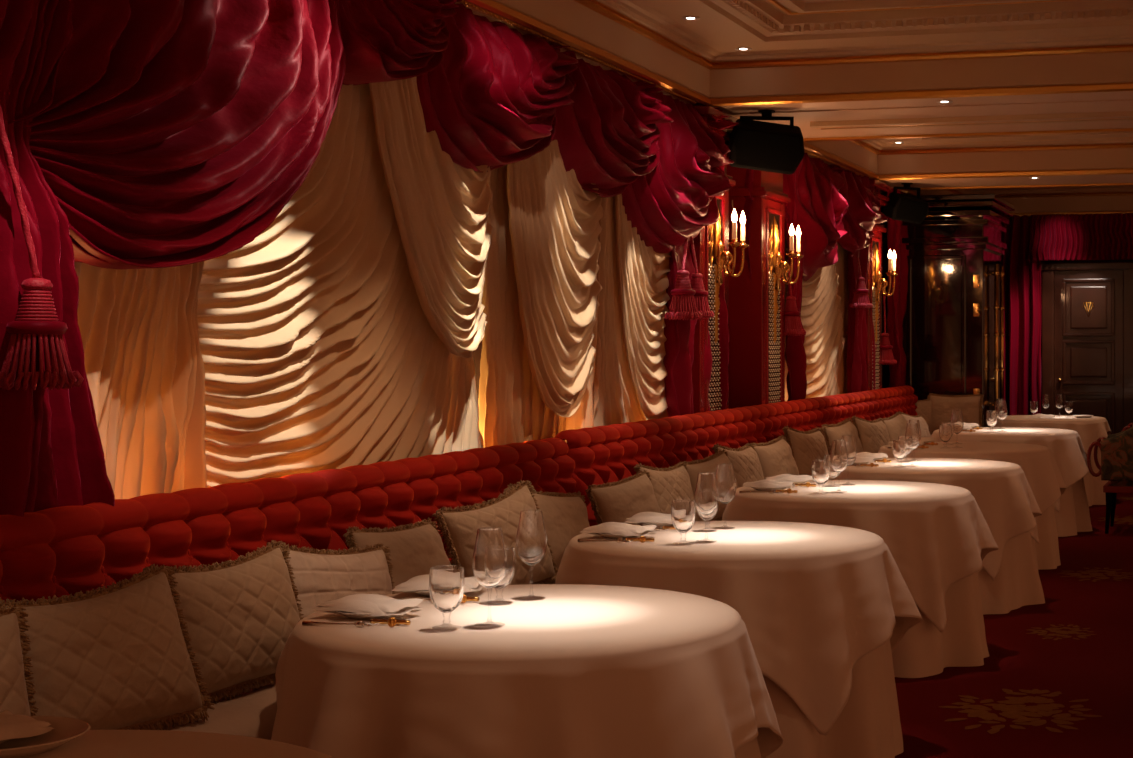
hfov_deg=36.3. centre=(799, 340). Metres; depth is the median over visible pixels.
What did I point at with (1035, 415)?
napkin
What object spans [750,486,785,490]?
plate
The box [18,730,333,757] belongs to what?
tablecloth
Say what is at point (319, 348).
curtain
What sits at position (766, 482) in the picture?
napkin
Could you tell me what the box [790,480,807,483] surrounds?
plate
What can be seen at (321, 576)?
cushion
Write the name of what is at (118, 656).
cushion
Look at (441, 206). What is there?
curtain
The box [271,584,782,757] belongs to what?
tablecloth
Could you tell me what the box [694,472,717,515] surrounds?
wine glass
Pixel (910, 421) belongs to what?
wine glass
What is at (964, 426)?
napkin
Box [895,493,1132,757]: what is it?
floor
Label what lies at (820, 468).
goblet
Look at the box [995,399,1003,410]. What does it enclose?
wine glass
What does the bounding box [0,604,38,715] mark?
cushion
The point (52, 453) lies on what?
curtain tail
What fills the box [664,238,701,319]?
tassel
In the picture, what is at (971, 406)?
cushion
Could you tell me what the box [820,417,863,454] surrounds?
cushion
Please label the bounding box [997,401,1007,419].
wine glass
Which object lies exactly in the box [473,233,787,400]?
wall
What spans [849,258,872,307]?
tassel
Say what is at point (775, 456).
cushion
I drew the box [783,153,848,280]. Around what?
swag
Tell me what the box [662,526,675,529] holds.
knife
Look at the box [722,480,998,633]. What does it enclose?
tablecloth
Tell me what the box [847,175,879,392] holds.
curtain tail
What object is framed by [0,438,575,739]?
banquette
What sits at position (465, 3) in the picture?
trim
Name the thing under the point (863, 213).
swag
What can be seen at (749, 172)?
curtain tail
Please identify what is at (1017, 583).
cloth
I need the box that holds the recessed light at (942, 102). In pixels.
[936,101,952,103]
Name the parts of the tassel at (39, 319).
cord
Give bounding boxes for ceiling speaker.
[728,110,803,173]
[883,183,928,223]
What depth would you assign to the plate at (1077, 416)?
15.11 m
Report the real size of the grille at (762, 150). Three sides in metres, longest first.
0.381 x 0.207 x 0.017 m
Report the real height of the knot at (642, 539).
0.024 m
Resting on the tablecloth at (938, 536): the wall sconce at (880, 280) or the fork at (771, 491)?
the fork at (771, 491)
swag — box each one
[8,0,345,268]
[338,0,461,84]
[416,3,577,172]
[552,51,672,197]
[622,92,737,252]
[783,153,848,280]
[836,166,887,256]
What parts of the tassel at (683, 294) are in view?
cord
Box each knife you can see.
[329,619,410,624]
[404,596,478,601]
[595,538,654,541]
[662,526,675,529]
[755,490,797,492]
[795,484,815,486]
[859,464,878,466]
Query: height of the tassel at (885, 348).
0.722 m
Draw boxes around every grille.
[735,130,799,171]
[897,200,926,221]
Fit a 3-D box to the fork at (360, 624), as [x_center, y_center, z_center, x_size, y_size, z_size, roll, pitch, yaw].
[-1.101,0.678,4.074,0.194,0.020,0.020,0,0,11]
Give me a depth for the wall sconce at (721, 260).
9.92 m
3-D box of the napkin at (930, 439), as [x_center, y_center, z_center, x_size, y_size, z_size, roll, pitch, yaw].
[0.775,0.651,11.287,0.230,0.034,0.081,0,0,-12]
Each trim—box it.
[456,0,696,103]
[464,0,1132,216]
[466,7,831,164]
[804,149,870,178]
[907,255,965,396]
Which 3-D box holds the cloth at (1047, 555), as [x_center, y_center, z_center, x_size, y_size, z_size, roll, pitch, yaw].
[1.102,1.066,11.012,1.153,0.744,1.262,0,0,15]
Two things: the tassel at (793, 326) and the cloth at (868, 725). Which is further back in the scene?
the tassel at (793, 326)
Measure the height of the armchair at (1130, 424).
0.898 m
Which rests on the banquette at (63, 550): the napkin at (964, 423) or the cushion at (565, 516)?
the cushion at (565, 516)
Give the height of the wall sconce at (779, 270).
0.446 m
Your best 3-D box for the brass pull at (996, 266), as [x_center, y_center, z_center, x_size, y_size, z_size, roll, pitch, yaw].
[1.791,0.015,15.675,0.094,1.450,0.053,0,0,15]
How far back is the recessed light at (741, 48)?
9.43 m
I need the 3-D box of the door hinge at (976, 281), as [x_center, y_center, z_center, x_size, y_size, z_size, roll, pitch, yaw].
[1.594,-0.540,15.356,0.061,0.120,0.024,0,0,15]
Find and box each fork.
[302,621,379,627]
[578,538,633,542]
[654,526,669,530]
[739,490,781,493]
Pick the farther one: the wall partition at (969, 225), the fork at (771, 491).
the wall partition at (969, 225)
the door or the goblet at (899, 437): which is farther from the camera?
the door
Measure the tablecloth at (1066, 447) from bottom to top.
0.567 m
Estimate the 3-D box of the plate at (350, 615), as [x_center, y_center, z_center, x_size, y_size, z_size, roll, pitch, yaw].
[-1.064,0.672,4.225,0.188,0.019,0.188,0,0,15]
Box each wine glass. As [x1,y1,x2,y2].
[472,527,506,588]
[516,510,546,565]
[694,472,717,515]
[715,464,735,503]
[830,440,847,472]
[842,435,856,465]
[905,423,919,449]
[909,420,920,439]
[951,411,963,433]
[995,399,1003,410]
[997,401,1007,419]
[1042,395,1049,407]
[1055,395,1062,408]
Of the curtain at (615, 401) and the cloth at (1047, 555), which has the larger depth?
the cloth at (1047, 555)
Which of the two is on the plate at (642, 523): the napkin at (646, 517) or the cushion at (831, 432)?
the napkin at (646, 517)
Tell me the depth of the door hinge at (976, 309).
15.35 m
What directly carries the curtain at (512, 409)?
hanging from the ceiling
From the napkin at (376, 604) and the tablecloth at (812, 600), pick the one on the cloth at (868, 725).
the tablecloth at (812, 600)
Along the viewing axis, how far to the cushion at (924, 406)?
15.02 m
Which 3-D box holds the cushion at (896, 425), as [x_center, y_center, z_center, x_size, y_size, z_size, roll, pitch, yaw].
[0.738,0.735,12.983,0.196,0.384,0.516,0,0,22]
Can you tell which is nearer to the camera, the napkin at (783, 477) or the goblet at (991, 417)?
the napkin at (783, 477)
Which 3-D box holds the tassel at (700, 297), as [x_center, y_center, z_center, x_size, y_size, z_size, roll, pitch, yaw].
[-0.571,-0.353,9.393,0.185,0.456,0.185,0,0,15]
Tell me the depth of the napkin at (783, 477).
8.08 m
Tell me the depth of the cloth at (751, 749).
4.29 m
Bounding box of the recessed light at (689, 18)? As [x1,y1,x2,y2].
[681,16,699,20]
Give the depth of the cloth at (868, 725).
5.58 m
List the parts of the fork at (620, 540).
handle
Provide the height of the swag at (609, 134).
0.646 m
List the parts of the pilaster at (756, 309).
panel frame, mirror panel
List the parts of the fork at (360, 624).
handle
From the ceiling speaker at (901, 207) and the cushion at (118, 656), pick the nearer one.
the cushion at (118, 656)
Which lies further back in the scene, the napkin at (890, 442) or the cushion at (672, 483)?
the napkin at (890, 442)
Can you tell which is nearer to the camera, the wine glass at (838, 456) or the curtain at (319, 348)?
the curtain at (319, 348)
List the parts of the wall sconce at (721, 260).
arm, bulb, arm, bulb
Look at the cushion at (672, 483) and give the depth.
7.88 m
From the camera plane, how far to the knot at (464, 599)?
4.42 m
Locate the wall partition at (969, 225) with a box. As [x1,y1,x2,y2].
[881,194,1014,426]
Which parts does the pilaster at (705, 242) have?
panel frame, mirror panel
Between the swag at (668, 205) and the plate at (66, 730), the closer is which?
the plate at (66, 730)
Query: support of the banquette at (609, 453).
on the floor
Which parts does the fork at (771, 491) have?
handle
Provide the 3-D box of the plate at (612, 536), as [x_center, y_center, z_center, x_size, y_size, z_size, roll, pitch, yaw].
[-0.623,0.672,5.918,0.188,0.019,0.188,0,0,15]
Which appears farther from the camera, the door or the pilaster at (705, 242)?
the door
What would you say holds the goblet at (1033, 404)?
on the tablecloth at (1090, 429)
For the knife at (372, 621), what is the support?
on the tablecloth at (525, 670)
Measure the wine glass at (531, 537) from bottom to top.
0.232 m
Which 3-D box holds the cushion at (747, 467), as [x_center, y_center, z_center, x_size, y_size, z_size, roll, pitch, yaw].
[-0.310,0.727,9.040,0.181,0.389,0.518,0,0,21]
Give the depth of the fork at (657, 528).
6.12 m
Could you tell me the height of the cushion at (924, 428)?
0.364 m
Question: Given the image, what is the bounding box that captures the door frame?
[1041,259,1132,413]
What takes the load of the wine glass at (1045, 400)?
on the tablecloth at (1090, 429)
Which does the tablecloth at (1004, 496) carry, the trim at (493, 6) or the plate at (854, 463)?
the plate at (854, 463)
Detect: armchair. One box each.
[1087,426,1132,533]
[1122,423,1132,430]
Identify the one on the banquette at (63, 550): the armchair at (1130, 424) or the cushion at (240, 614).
the cushion at (240, 614)
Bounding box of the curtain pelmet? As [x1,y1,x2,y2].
[1028,213,1132,260]
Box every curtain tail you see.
[0,0,114,516]
[663,104,728,416]
[743,169,753,279]
[785,159,806,400]
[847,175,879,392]
[887,188,908,387]
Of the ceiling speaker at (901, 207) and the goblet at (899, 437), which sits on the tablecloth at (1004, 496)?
the goblet at (899, 437)
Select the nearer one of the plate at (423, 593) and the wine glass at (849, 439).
the plate at (423, 593)
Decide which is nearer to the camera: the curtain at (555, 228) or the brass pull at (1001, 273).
the curtain at (555, 228)
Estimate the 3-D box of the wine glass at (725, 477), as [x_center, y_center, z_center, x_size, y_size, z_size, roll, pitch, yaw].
[-0.273,0.566,6.200,0.082,0.232,0.082,0,0,40]
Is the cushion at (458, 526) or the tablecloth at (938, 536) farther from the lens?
the tablecloth at (938, 536)
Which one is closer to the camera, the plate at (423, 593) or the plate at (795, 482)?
the plate at (423, 593)
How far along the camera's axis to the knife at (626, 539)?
5.78 m
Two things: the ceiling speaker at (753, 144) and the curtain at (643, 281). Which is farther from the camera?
the ceiling speaker at (753, 144)
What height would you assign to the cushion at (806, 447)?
0.416 m
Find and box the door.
[1041,261,1132,434]
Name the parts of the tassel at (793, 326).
cord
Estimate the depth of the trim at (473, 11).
8.14 m
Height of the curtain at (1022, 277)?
2.770 m
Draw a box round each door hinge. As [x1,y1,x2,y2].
[973,275,979,287]
[973,303,979,316]
[973,389,979,394]
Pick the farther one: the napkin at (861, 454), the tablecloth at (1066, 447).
the tablecloth at (1066, 447)
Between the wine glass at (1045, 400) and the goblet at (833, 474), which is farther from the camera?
the wine glass at (1045, 400)
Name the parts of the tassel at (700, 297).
cord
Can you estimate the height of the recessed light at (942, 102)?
0.004 m
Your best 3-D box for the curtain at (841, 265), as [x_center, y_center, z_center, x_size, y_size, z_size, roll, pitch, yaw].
[0.324,-0.422,13.592,0.083,2.170,1.367,0,0,15]
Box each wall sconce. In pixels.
[714,208,748,285]
[773,224,803,291]
[875,250,897,302]
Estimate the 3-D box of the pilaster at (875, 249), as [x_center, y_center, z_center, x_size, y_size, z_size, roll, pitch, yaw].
[0.443,0.055,14.331,0.530,2.770,0.672,0,0,15]
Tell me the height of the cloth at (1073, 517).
0.744 m
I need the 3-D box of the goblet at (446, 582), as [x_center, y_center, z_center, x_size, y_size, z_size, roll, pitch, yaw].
[-0.840,0.610,4.039,0.083,0.144,0.083,0,0,19]
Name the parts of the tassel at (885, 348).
cord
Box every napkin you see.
[0,710,54,743]
[312,594,421,616]
[391,574,483,592]
[581,522,656,536]
[624,512,671,523]
[743,479,795,487]
[764,474,813,480]
[855,456,874,462]
[857,452,887,457]
[888,440,924,444]
[921,437,934,441]
[963,422,978,426]
[963,425,971,428]
[1028,414,1054,417]
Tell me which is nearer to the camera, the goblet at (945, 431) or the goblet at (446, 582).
the goblet at (446, 582)
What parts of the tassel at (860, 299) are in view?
cord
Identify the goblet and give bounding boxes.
[429,565,463,612]
[494,546,515,588]
[671,500,694,532]
[696,501,718,520]
[812,460,829,484]
[824,455,839,477]
[892,440,907,459]
[898,436,910,454]
[939,425,951,442]
[942,422,953,436]
[986,412,996,426]
[1030,401,1037,412]
[1064,402,1072,412]
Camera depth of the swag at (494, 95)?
6.87 m
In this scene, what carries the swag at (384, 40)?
hanging from the ceiling
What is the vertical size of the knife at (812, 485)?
0.013 m
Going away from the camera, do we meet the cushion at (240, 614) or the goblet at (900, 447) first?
the cushion at (240, 614)
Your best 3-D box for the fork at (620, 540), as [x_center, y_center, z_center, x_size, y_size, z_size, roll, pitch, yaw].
[-0.660,0.678,5.768,0.194,0.020,0.020,0,0,11]
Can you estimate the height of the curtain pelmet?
0.491 m
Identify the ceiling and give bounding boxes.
[495,0,1132,212]
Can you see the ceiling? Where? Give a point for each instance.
(723, 26)
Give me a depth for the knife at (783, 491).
7.64 m
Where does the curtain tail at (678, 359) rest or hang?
hanging from the ceiling
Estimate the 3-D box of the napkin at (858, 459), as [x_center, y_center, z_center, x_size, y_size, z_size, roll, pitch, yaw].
[0.297,0.651,9.377,0.230,0.034,0.081,0,0,12]
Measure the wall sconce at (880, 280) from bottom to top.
0.446 m
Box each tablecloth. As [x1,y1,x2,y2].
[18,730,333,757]
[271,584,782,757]
[555,521,921,735]
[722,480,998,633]
[828,458,1041,580]
[878,442,1066,543]
[931,427,1088,512]
[994,415,1111,458]
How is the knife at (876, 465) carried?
on the tablecloth at (1004, 496)
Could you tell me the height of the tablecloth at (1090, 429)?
0.351 m
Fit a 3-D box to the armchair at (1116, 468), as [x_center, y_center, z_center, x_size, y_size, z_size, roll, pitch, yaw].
[2.608,0.990,12.879,0.810,0.898,0.684,0,0,15]
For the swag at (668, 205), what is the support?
hanging from the ceiling
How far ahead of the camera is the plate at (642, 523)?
6.21 m
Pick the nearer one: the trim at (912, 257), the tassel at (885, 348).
the tassel at (885, 348)
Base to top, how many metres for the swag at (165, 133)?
1.134 m
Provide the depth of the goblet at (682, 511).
5.69 m
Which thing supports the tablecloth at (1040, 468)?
on the cloth at (1047, 555)
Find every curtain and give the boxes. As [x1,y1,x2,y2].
[74,261,206,498]
[197,84,483,487]
[369,77,492,357]
[478,165,597,447]
[507,140,602,416]
[592,196,649,426]
[615,194,677,419]
[786,248,844,398]
[834,243,848,394]
[1001,215,1040,415]
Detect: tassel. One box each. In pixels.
[0,105,83,390]
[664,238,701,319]
[684,236,713,317]
[785,271,805,335]
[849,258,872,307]
[878,296,896,364]
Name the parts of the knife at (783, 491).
handle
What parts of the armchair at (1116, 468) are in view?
leg, leg, seat rail, seat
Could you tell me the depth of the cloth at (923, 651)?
7.51 m
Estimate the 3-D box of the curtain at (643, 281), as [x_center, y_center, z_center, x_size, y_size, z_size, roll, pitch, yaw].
[-0.826,-0.300,8.990,0.062,1.520,0.865,0,0,16]
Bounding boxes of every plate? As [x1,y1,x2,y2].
[0,716,89,757]
[335,611,387,618]
[415,590,464,595]
[596,533,636,538]
[639,522,672,526]
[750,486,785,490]
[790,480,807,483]
[852,462,867,464]
[1072,415,1093,417]
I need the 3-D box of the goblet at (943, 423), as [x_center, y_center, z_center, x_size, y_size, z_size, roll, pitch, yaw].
[0.973,0.610,11.199,0.083,0.144,0.083,0,0,9]
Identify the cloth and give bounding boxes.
[735,738,760,757]
[762,640,903,757]
[892,572,988,677]
[978,531,1044,614]
[1031,504,1060,569]
[1054,478,1092,536]
[1083,442,1107,505]
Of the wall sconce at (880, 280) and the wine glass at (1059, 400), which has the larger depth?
the wine glass at (1059, 400)
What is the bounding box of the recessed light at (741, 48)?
[735,47,751,50]
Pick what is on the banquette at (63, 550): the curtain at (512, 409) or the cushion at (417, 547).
the cushion at (417, 547)
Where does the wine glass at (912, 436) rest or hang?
on the tablecloth at (1004, 496)
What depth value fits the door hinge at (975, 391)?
15.35 m
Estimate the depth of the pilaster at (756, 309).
10.97 m
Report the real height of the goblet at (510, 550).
0.144 m
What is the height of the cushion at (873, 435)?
0.403 m
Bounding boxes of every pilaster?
[690,106,736,412]
[727,153,790,408]
[866,179,890,389]
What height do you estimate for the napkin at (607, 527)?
0.041 m
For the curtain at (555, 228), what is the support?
hanging from the swag at (609, 134)
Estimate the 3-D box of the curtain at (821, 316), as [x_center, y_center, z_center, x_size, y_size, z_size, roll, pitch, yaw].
[0.153,-0.222,12.698,0.099,1.706,1.718,0,0,15]
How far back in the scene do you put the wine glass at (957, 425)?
10.85 m
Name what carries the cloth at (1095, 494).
on the dining table
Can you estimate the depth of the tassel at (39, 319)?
4.10 m
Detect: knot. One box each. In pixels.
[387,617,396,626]
[461,594,466,602]
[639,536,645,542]
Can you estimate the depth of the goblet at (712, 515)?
6.09 m
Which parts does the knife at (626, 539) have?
handle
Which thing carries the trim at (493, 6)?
attached to the ceiling
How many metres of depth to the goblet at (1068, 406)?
15.21 m
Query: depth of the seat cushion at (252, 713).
4.16 m
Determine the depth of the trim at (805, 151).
12.74 m
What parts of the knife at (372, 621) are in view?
blade, handle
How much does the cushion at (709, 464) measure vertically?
0.379 m
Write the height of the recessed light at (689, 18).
0.004 m
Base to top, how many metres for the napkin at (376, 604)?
0.041 m
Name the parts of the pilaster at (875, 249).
mirror panel, panel frame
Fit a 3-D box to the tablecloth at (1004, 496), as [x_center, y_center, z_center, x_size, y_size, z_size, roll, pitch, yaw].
[0.716,0.972,9.433,1.273,0.575,1.372,0,0,15]
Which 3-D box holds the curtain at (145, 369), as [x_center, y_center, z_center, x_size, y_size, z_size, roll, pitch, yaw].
[-1.888,-0.084,4.818,0.098,1.313,0.823,0,0,15]
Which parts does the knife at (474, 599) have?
blade, handle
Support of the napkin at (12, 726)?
on the plate at (66, 730)
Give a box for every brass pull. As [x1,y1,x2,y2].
[989,264,998,409]
[999,266,1004,398]
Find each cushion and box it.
[0,565,214,729]
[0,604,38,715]
[138,540,303,702]
[157,682,276,739]
[269,540,396,616]
[343,517,450,593]
[432,480,558,584]
[504,483,589,567]
[585,469,660,524]
[633,462,698,520]
[681,449,738,520]
[712,443,763,487]
[752,435,798,477]
[782,425,828,480]
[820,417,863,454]
[851,415,889,452]
[883,411,906,440]
[900,412,930,436]
[915,399,931,426]
[927,393,983,433]
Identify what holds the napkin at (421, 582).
on the plate at (423, 593)
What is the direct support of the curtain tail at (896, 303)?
hanging from the ceiling
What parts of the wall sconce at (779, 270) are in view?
arm, bulb, arm, bulb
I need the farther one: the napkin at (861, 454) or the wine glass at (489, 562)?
the napkin at (861, 454)
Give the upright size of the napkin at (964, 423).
0.034 m
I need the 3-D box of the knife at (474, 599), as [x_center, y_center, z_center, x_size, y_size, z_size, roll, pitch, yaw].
[-0.944,0.676,4.469,0.210,0.013,0.016,0,0,11]
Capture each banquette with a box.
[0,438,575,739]
[554,386,917,525]

